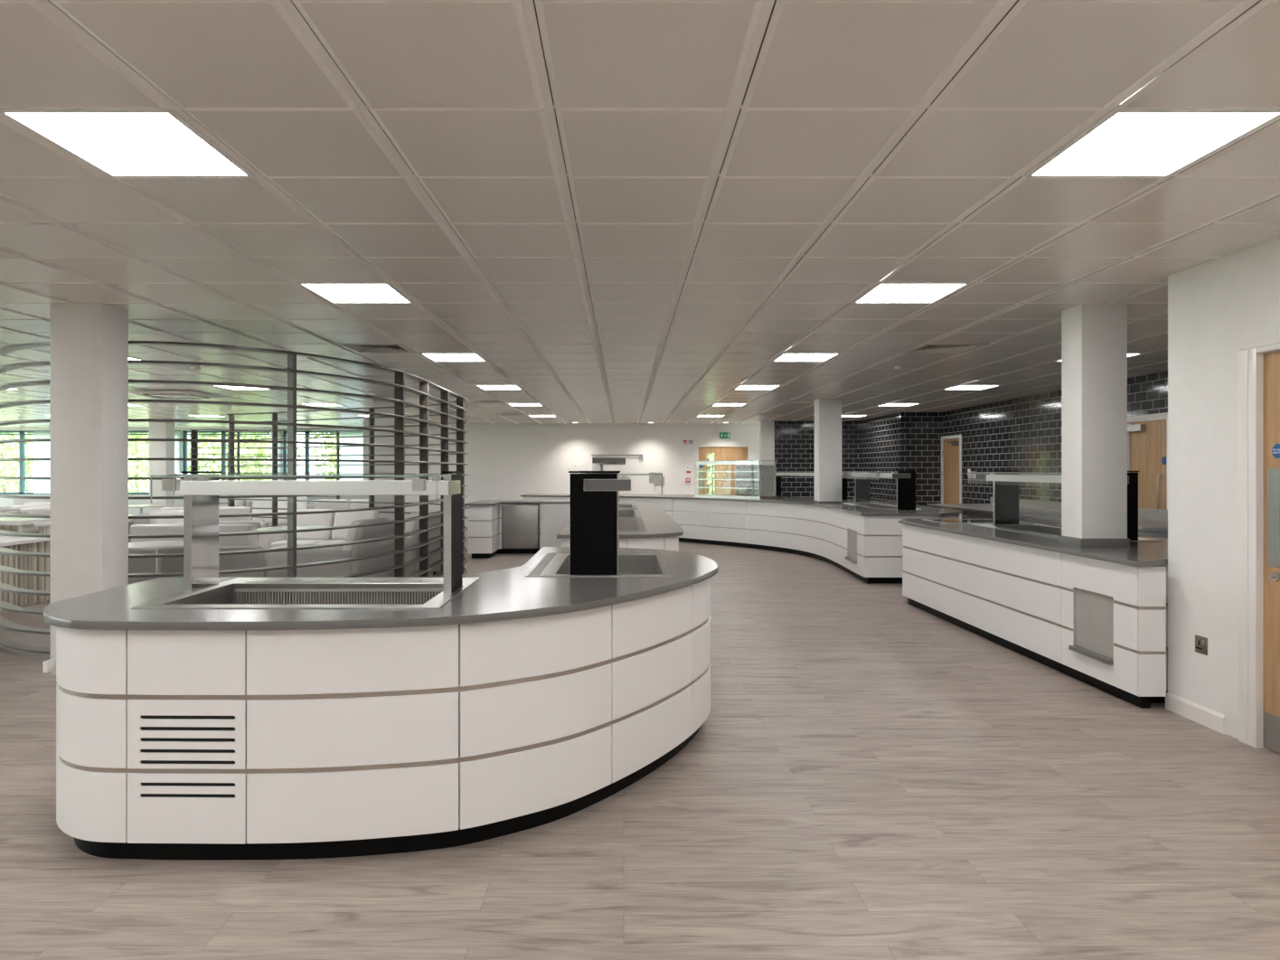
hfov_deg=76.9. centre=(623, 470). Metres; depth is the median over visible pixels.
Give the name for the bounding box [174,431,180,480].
blind
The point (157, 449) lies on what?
column
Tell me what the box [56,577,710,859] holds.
kitchen island
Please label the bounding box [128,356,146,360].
recessed light
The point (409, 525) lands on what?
cushion
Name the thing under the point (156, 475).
glass shelf
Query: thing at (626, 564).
basin
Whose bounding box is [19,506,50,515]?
cushion
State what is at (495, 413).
ceiling vent
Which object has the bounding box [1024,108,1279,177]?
recessed light
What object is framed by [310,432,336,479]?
tree
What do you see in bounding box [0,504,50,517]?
armchair
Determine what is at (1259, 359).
door
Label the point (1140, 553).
countertop
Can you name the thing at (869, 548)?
serving counter
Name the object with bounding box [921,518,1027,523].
hot plate
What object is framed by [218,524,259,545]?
cushion
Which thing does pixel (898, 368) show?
smoke detector
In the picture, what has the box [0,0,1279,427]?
ceiling
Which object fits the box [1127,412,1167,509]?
door
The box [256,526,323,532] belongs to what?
round table
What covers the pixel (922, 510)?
countertop
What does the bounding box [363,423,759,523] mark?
wall
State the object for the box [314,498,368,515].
sofa
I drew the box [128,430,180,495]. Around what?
window
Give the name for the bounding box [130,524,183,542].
cushion
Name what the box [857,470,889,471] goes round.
glass shelf
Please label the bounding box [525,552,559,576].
grille
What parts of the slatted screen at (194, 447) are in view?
post, post, post, post, rail, rail, rail, rail, rail, rail, rail, rail, post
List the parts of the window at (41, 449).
sill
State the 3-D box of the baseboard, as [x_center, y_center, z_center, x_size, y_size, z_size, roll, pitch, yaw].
[3.231,1.370,0.300,0.017,0.100,9.000,0,0,0]
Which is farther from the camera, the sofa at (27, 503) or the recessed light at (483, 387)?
the sofa at (27, 503)
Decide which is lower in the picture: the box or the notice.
the box
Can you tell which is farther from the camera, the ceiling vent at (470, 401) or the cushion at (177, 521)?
the ceiling vent at (470, 401)
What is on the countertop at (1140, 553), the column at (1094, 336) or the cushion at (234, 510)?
the column at (1094, 336)
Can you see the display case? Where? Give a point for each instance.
(752, 482)
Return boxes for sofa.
[1,498,50,508]
[23,501,50,505]
[128,524,287,584]
[160,506,268,540]
[247,496,314,526]
[258,508,378,550]
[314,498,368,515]
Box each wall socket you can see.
[570,464,578,468]
[1195,634,1207,655]
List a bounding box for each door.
[695,443,751,494]
[941,434,961,518]
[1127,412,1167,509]
[1238,334,1279,753]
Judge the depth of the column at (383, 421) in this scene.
12.80 m
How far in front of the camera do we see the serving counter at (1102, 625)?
5.65 m
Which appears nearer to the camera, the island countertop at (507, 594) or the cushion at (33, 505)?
the island countertop at (507, 594)
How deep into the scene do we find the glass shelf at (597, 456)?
8.23 m
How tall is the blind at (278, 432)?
1.710 m
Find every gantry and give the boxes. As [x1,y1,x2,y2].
[150,470,463,593]
[568,470,664,574]
[591,454,642,470]
[775,470,847,499]
[841,470,916,509]
[968,470,1138,540]
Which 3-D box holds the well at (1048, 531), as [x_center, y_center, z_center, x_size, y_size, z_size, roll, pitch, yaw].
[3.730,0.636,6.990,0.662,0.212,1.822,0,0,0]
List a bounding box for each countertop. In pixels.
[43,546,717,630]
[464,499,683,538]
[520,493,961,515]
[898,518,1167,566]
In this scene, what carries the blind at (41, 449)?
attached to the window at (41, 449)
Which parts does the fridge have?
handle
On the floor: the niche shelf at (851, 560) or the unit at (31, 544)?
the unit at (31, 544)
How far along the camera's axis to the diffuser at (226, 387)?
11.41 m
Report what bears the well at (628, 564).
in the island countertop at (507, 594)
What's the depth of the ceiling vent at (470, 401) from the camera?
13.75 m
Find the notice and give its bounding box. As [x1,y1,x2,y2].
[685,465,690,472]
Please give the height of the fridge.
0.763 m
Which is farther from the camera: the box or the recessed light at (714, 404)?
the recessed light at (714, 404)
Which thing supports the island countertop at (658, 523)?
on the kitchen island at (484, 522)
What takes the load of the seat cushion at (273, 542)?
on the sofa at (344, 518)
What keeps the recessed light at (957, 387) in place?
in the ceiling
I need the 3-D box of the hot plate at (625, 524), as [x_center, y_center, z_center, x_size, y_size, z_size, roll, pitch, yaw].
[-0.050,0.531,7.840,0.500,0.004,1.720,0,0,0]
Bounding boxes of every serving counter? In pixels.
[522,496,959,583]
[902,523,1167,708]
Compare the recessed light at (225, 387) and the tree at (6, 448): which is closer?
the recessed light at (225, 387)
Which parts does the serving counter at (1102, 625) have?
panel, panel, panel, panel, panel, panel, panel, panel, panel, panel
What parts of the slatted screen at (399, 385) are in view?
rail, rail, rail, rail, rail, rail, rail, rail, rail, rail, rail, rail, rail, rail, rail, rail, rail, post, post, post, post, post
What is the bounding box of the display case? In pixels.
[695,460,776,498]
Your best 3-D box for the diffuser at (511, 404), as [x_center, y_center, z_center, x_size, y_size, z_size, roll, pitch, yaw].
[-1.738,-1.161,14.283,0.528,0.006,0.552,0,0,0]
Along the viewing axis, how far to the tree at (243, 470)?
28.40 m
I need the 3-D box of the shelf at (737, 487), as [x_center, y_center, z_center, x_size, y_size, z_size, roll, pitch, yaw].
[2.144,0.339,15.532,1.508,0.012,0.460,0,0,44]
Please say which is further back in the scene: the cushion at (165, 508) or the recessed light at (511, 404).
the recessed light at (511, 404)
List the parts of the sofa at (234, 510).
backrest, arm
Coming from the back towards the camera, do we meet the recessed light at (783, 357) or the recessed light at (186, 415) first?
the recessed light at (186, 415)
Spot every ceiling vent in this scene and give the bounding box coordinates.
[337,343,416,353]
[466,400,505,403]
[495,413,526,414]
[756,413,788,414]
[903,340,989,353]
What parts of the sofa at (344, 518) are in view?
arm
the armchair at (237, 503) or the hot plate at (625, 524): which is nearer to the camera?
the hot plate at (625, 524)
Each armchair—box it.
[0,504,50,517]
[4,506,50,515]
[132,509,183,525]
[234,498,253,512]
[296,517,394,577]
[404,510,440,575]
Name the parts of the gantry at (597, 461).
post, post, shelf frame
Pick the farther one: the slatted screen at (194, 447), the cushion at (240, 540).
the slatted screen at (194, 447)
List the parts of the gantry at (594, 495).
post, panel, post, glass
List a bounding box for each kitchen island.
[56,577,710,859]
[467,503,678,558]
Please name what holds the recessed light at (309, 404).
in the ceiling
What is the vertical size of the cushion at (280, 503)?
0.408 m
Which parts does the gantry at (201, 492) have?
post, panel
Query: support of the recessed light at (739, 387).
in the ceiling
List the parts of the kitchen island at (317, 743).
panel, panel, panel, panel, panel, panel, panel, panel, panel, panel, panel, panel, panel, panel, panel, panel, panel, panel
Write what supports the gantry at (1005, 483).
on the countertop at (1140, 553)
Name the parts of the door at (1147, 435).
handle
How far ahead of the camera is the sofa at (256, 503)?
16.87 m
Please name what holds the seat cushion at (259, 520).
on the sofa at (256, 503)
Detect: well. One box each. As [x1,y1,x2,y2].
[130,577,479,608]
[541,553,672,576]
[619,503,637,508]
[619,508,640,517]
[839,502,917,508]
[972,524,1160,540]
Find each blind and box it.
[33,431,50,493]
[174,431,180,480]
[270,431,281,479]
[339,431,363,479]
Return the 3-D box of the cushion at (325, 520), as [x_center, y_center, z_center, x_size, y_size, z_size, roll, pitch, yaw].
[-4.362,0.754,11.251,0.610,0.408,0.281,0,0,0]
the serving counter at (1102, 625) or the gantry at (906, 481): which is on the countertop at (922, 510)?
the gantry at (906, 481)
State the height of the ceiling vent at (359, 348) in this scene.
0.036 m
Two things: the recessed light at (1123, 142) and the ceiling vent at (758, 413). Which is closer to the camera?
the recessed light at (1123, 142)
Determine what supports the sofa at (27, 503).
on the floor
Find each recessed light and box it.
[0,108,254,177]
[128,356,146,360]
[128,390,222,398]
[186,414,223,416]
[211,385,272,389]
[296,282,414,302]
[300,403,342,405]
[419,352,487,361]
[475,385,522,389]
[507,403,543,405]
[527,414,556,416]
[696,414,725,416]
[711,403,747,405]
[734,385,781,389]
[771,352,840,361]
[841,414,867,416]
[851,282,970,302]
[877,403,920,405]
[942,385,1000,389]
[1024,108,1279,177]
[1054,352,1143,361]
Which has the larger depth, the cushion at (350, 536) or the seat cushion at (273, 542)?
the seat cushion at (273, 542)
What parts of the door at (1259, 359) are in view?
kick plate, push plate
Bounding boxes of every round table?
[128,504,163,514]
[128,540,183,578]
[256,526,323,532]
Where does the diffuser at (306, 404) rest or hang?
attached to the recessed light at (309, 404)
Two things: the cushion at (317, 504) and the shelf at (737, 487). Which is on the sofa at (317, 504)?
the cushion at (317, 504)
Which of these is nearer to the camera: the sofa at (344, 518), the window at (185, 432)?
the sofa at (344, 518)
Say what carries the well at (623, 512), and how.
in the island countertop at (658, 523)
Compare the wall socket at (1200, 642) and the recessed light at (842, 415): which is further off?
the recessed light at (842, 415)
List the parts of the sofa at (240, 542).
backrest, arm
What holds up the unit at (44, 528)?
on the floor
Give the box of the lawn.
[7,489,149,492]
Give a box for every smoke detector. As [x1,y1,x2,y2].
[190,366,200,370]
[894,366,903,370]
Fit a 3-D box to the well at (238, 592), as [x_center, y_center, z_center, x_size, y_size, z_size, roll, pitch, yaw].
[-1.306,0.634,3.542,1.190,0.216,0.867,0,0,0]
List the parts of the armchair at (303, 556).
arm, arm, backrest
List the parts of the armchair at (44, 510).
backrest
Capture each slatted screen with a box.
[0,340,467,653]
[188,429,340,507]
[226,400,465,571]
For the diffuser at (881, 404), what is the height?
0.006 m
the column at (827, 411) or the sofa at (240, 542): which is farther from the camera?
the column at (827, 411)
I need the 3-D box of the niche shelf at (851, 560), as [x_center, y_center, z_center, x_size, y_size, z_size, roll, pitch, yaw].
[3.155,1.191,10.664,0.330,0.028,0.569,0,0,3]
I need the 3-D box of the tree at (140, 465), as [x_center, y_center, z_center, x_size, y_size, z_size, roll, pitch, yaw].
[-19.558,-1.154,29.571,4.620,5.758,4.542,0,0,33]
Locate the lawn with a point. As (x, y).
(10, 490)
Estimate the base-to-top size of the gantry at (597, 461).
0.682 m
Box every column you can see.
[50,301,128,675]
[149,422,174,511]
[373,396,394,520]
[759,420,774,465]
[813,397,842,503]
[1058,302,1129,546]
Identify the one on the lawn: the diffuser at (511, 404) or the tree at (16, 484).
the tree at (16, 484)
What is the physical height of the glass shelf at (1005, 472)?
0.007 m
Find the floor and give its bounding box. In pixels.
[0,527,1279,959]
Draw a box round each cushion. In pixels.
[10,504,50,508]
[12,498,45,505]
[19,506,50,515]
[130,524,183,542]
[149,509,183,524]
[160,507,183,510]
[218,506,252,521]
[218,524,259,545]
[234,498,244,506]
[247,497,272,516]
[252,517,263,522]
[263,516,287,523]
[269,538,332,549]
[277,496,307,516]
[286,508,334,539]
[314,499,348,509]
[317,539,345,550]
[331,508,378,539]
[342,517,388,550]
[349,498,368,508]
[404,510,434,537]
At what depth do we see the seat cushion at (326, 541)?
10.64 m
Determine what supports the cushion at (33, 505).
on the armchair at (14, 507)
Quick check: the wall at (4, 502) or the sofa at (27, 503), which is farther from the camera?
the wall at (4, 502)
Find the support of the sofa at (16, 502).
on the floor
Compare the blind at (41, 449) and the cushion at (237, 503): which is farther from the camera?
the blind at (41, 449)
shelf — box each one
[156,474,438,475]
[595,455,641,458]
[704,486,771,489]
[845,556,856,563]
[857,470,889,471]
[1005,471,1057,472]
[1068,645,1113,664]
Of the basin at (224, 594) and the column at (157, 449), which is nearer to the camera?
the basin at (224, 594)
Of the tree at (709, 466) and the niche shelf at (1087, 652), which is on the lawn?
the tree at (709, 466)
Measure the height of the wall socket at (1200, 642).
0.096 m
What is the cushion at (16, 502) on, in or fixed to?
on the sofa at (16, 502)
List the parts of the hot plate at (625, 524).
glass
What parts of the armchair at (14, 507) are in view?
backrest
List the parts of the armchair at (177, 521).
backrest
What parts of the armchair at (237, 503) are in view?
backrest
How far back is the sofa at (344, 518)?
11.15 m
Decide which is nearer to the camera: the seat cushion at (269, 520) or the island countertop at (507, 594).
the island countertop at (507, 594)
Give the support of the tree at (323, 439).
on the lawn
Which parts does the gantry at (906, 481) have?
post, panel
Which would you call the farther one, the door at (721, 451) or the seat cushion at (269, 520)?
the door at (721, 451)
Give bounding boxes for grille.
[234,588,443,604]
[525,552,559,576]
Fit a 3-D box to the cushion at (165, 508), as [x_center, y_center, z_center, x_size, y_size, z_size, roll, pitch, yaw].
[-6.524,0.754,11.967,0.610,0.408,0.281,0,0,-17]
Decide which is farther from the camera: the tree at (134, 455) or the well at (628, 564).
the tree at (134, 455)
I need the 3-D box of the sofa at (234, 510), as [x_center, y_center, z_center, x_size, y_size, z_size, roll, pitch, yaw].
[-6.286,0.985,12.255,1.550,0.870,0.895,0,0,-17]
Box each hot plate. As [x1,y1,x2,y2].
[619,518,646,531]
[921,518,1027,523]
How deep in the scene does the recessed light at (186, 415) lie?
17.13 m
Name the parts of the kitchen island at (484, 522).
panel, panel, panel, panel, panel, panel, panel, panel, panel, panel, panel, panel, panel, panel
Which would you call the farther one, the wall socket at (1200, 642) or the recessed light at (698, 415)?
the recessed light at (698, 415)
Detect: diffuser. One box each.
[219,385,267,389]
[306,404,339,405]
[510,404,541,405]
[713,404,743,405]
[881,404,913,405]
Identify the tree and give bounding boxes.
[0,432,33,492]
[0,432,33,492]
[12,432,149,492]
[128,432,149,492]
[188,432,297,479]
[197,432,302,479]
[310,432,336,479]
[320,432,336,479]
[706,452,714,494]
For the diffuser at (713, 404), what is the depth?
14.32 m
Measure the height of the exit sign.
0.255 m
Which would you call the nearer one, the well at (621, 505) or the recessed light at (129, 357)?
the recessed light at (129, 357)
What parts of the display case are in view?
door, door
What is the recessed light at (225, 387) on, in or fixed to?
in the ceiling
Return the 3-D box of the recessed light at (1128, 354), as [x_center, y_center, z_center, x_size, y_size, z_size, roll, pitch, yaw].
[4.862,-1.161,8.283,0.570,0.014,0.584,0,0,0]
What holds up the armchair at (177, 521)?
on the floor
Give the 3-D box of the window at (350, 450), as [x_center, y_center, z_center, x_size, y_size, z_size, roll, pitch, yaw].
[-7.970,-0.190,22.060,2.740,1.780,0.200,0,0,0]
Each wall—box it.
[0,427,363,514]
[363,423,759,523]
[774,370,1167,518]
[1167,235,1279,739]
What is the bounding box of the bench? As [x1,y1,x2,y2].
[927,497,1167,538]
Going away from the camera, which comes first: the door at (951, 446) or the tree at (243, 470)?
the door at (951, 446)
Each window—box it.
[0,430,50,495]
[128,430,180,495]
[183,430,281,479]
[282,430,363,479]
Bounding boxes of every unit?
[0,517,50,533]
[0,535,50,612]
[33,514,133,542]
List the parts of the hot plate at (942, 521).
glass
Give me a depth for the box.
3.19 m
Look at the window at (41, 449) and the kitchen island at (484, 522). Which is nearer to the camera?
the kitchen island at (484, 522)
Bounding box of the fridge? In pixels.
[501,503,539,548]
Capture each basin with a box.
[163,583,443,604]
[555,555,662,574]
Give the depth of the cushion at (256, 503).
16.88 m
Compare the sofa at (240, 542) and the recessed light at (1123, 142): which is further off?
the sofa at (240, 542)
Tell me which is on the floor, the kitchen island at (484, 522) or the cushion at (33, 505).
the kitchen island at (484, 522)
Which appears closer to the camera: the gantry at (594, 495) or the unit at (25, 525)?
the gantry at (594, 495)
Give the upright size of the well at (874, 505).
0.212 m
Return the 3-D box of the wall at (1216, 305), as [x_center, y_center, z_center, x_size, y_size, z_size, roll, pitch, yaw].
[4.860,0.132,0.300,3.240,2.576,9.000,0,0,0]
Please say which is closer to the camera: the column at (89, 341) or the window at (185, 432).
the column at (89, 341)
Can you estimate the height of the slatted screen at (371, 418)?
2.372 m
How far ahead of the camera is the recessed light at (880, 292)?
5.26 m
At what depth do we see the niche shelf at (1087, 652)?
5.19 m
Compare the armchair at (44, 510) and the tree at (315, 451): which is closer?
the armchair at (44, 510)
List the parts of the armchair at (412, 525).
arm, seat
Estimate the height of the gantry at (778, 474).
0.524 m
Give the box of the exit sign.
[717,428,731,438]
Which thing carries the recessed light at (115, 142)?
in the ceiling
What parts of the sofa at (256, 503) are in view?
seat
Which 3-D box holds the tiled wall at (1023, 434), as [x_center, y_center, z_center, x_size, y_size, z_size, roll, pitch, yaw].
[6.074,0.132,12.263,2.356,2.576,14.503,0,0,-11]
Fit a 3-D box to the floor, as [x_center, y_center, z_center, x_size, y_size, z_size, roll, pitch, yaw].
[-5.785,1.470,8.900,24.830,0.100,26.600,0,0,0]
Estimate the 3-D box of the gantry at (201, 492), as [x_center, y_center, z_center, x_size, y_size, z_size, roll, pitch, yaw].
[-1.312,0.267,3.449,1.158,0.524,0.508,0,0,0]
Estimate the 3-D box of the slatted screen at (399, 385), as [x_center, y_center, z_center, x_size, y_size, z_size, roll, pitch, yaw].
[-3.096,0.234,7.970,5.265,2.372,2.830,0,0,-43]
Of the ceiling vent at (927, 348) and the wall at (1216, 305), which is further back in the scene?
the ceiling vent at (927, 348)
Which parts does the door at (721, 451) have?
pull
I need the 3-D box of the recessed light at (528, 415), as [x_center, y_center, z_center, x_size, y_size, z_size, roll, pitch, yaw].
[-1.738,-1.161,17.283,0.570,0.014,0.584,0,0,0]
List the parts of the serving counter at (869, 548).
panel, panel, panel, panel, panel, panel, panel, panel, panel, panel, panel, panel, panel, panel, panel, panel, panel, panel, panel, panel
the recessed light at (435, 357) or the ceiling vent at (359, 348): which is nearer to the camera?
the ceiling vent at (359, 348)
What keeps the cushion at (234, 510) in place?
on the sofa at (234, 510)
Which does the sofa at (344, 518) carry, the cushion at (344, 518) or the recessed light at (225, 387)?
the cushion at (344, 518)
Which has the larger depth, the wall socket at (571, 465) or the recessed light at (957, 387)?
the wall socket at (571, 465)
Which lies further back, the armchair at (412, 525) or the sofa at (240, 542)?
the armchair at (412, 525)
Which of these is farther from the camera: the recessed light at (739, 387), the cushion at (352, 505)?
the cushion at (352, 505)
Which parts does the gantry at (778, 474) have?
post, panel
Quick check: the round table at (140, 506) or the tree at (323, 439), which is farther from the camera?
the tree at (323, 439)
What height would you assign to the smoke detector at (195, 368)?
0.046 m
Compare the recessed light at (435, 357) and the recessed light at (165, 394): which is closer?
the recessed light at (435, 357)
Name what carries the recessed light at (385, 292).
in the ceiling
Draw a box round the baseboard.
[1165,691,1225,734]
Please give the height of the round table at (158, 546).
0.730 m
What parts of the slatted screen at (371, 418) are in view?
post, post, rail, rail, rail, rail, rail, rail, rail, rail, rail, rail, rail, post, post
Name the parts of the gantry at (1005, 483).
post, panel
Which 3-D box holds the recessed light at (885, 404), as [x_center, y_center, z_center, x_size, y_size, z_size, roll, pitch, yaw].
[4.862,-1.161,14.283,0.570,0.014,0.584,0,0,0]
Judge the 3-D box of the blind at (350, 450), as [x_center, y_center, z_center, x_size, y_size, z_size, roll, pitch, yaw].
[-7.230,-0.205,22.032,1.140,1.710,0.003,0,0,0]
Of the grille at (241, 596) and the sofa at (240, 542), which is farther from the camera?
the sofa at (240, 542)
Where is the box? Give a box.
[42,657,56,672]
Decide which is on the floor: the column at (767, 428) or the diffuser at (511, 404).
the column at (767, 428)
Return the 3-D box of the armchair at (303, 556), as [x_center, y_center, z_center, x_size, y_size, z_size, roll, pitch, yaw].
[-2.934,0.970,8.606,0.896,0.900,0.860,0,0,17]
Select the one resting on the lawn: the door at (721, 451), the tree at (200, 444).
the tree at (200, 444)
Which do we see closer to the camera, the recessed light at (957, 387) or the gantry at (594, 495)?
the gantry at (594, 495)

